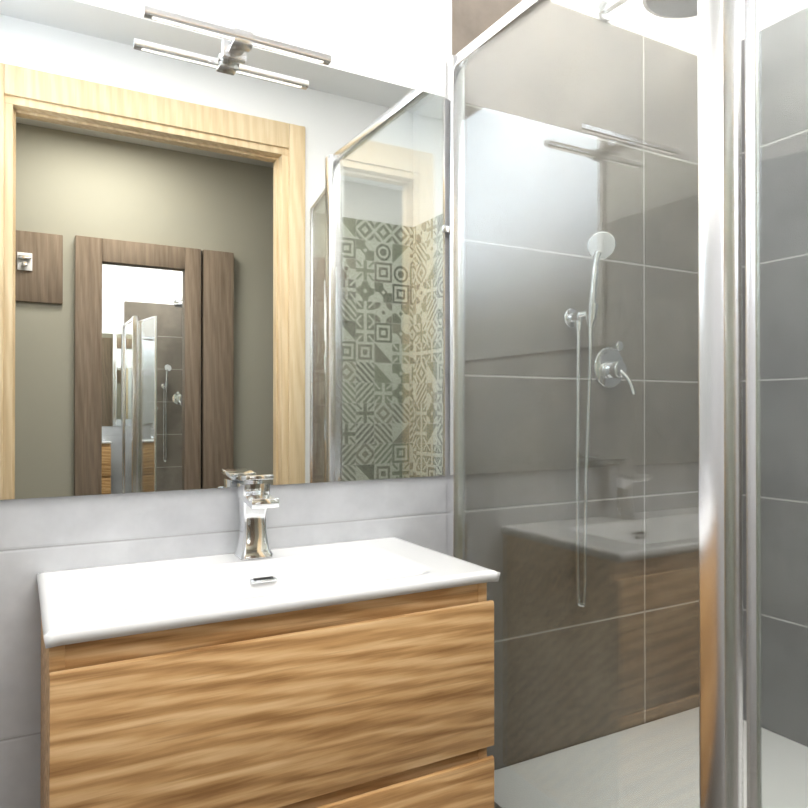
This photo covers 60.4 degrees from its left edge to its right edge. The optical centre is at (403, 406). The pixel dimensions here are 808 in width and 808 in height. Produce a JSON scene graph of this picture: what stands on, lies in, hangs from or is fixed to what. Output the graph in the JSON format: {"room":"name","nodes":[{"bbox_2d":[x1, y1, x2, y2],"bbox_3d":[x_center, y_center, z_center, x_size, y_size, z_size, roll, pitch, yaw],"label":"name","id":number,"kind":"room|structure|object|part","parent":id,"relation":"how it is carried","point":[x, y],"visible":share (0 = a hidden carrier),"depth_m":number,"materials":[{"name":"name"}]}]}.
{"room":"bathroom","nodes":[
{"label":"bathroom","id":0,"kind":"room"},
{"bbox_2d":[0,0,698,807],"bbox_3d":[-0.008,-0.099,1.373,1.900,2.390,0.100,0,0,-29],"label":"wall","id":1,"kind":"structure","parent":0,"point":[472,20],"depth_m":1.47,"materials":[{"name":"grey tile"}]},
{"bbox_2d":[0,0,444,499],"bbox_3d":[-0.314,-0.236,1.142,0.900,0.742,0.006,0,0,-29],"label":"bathroom mirror","id":2,"kind":"object","parent":1,"relation":"attached to","point":[217,270],"visible":1,"depth_m":1.13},
{"bbox_2d":[143,5,330,64],"bbox_3d":[-0.271,-0.595,1.134,0.300,0.034,0.066,0,0,-29],"label":"lamp","id":3,"kind":"object","parent":1,"relation":"attached to","point":[238,44],"visible":1,"depth_m":1.11,"materials":[{"name":"silver metal"}]},
{"bbox_3d":[-0.275,-0.590,1.143,0.024,0.010,0.033,0,0,-29],"label":"arm","id":4,"kind":"part","parent":3,"relation":"part of"},
{"bbox_2d":[37,474,500,807],"bbox_3d":[-0.198,0.421,1.022,0.602,0.625,0.322,0,0,-29],"label":"bathroom vanity","id":5,"kind":"object","parent":1,"relation":"attached to","point":[253,670],"visible":1,"depth_m":0.90,"materials":[{"name":"brown wood"}]},
{"bbox_2d":[234,474,278,559],"bbox_3d":[-0.235,0.177,1.111,0.054,0.135,0.087,0,0,-29],"label":"faucet","id":6,"kind":"object","parent":5,"relation":"on","point":[254,497],"depth_m":1.11,"materials":[{"name":"silver metal"}]},
{"label":"drain plate","id":7,"kind":"part","parent":5,"relation":"part of","materials":[{"name":"silver metal"}]},
{"bbox_2d":[37,537,500,648],"bbox_3d":[-0.198,0.277,1.023,0.602,0.065,0.322,0,0,-29],"label":"sink","id":8,"kind":"object","parent":5,"relation":"in","point":[367,592],"depth_m":0.97,"materials":[{"name":"white ceramic"}]},
{"bbox_3d":[-0.128,0.396,0.897,0.590,0.215,0.020,0,0,-29],"label":"drawer","id":9,"kind":"part","parent":5,"relation":"part of","materials":[{"name":"brown wood"}]},
{"bbox_3d":[-0.128,0.627,0.895,0.590,0.214,0.020,0,0,-29],"label":"drawer","id":10,"kind":"part","parent":5,"relation":"part of","materials":[{"name":"brown wood"}]},
{"bbox_2d":[563,0,697,606],"bbox_3d":[0.535,-0.243,1.438,0.259,1.358,0.314,0,0,-29],"label":"fittings","id":11,"kind":"object","parent":1,"relation":"attached to","point":[593,251],"depth_m":1.50,"materials":[{"name":"silver metal"}]},
{"bbox_3d":[0.406,-0.251,1.482,0.024,0.160,0.034,0,0,-29],"label":"hand handle","id":12,"kind":"part","parent":11,"relation":"part of","materials":[{"name":"silver metal"}]},
{"bbox_3d":[0.466,-0.087,1.575,0.093,0.093,0.006,0,0,-29],"label":"plate","id":13,"kind":"part","parent":11,"relation":"part of","materials":[{"name":"silver metal"}]},
{"bbox_3d":[0.524,-0.891,1.487,0.052,0.041,0.216,0,0,-29],"label":"arm","id":14,"kind":"part","parent":11,"relation":"part of"},
{"bbox_3d":[0.495,-0.055,1.542,0.030,0.061,0.034,0,0,-29],"label":"lever","id":15,"kind":"part","parent":11,"relation":"part of","materials":[{"name":"silver metal"}]},
{"bbox_2d":[741,0,807,746],"bbox_3d":[0.949,-0.098,1.505,0.100,2.390,0.600,0,0,-29],"label":"wall","id":16,"kind":"structure","parent":0,"point":[767,83],"depth_m":1.57,"materials":[{"name":"grey tile"}]},
{"bbox_3d":[0.499,1.139,0.188,4.200,0.100,2.650,0,0,-29],"label":"floor","id":17,"kind":"structure","parent":0,"visible":0},
{"bbox_2d":[442,0,807,807],"bbox_3d":[0.654,0.205,1.120,0.786,1.780,0.981,0,0,-29],"label":"shower enclosure","id":18,"kind":"object","parent":17,"relation":"on","point":[714,750],"visible":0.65,"depth_m":0.93,"materials":[{"name":"glass"}]},
{"bbox_3d":[0.243,0.027,1.107,0.006,1.385,0.560,0,0,-29],"label":"glass","id":19,"kind":"part","parent":18,"relation":"part of","materials":[{"name":"clear glass"}]},
{"bbox_3d":[0.387,0.026,0.848,0.038,1.425,0.038,0,0,-29],"label":"post","id":20,"kind":"part","parent":18,"relation":"part of","materials":[{"name":"silver metal"}]},
{"bbox_3d":[0.530,0.027,0.700,0.006,1.350,0.338,0,0,-39],"label":"glass","id":21,"kind":"part","parent":18,"relation":"part of","materials":[{"name":"clear glass"}]},
{"bbox_2d":[494,707,807,807],"bbox_3d":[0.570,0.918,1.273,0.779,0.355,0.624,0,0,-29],"label":"tray","id":22,"kind":"object","parent":17,"relation":"on","point":[777,792],"depth_m":1.40,"materials":[{"name":"white ceramic"}]}
]}

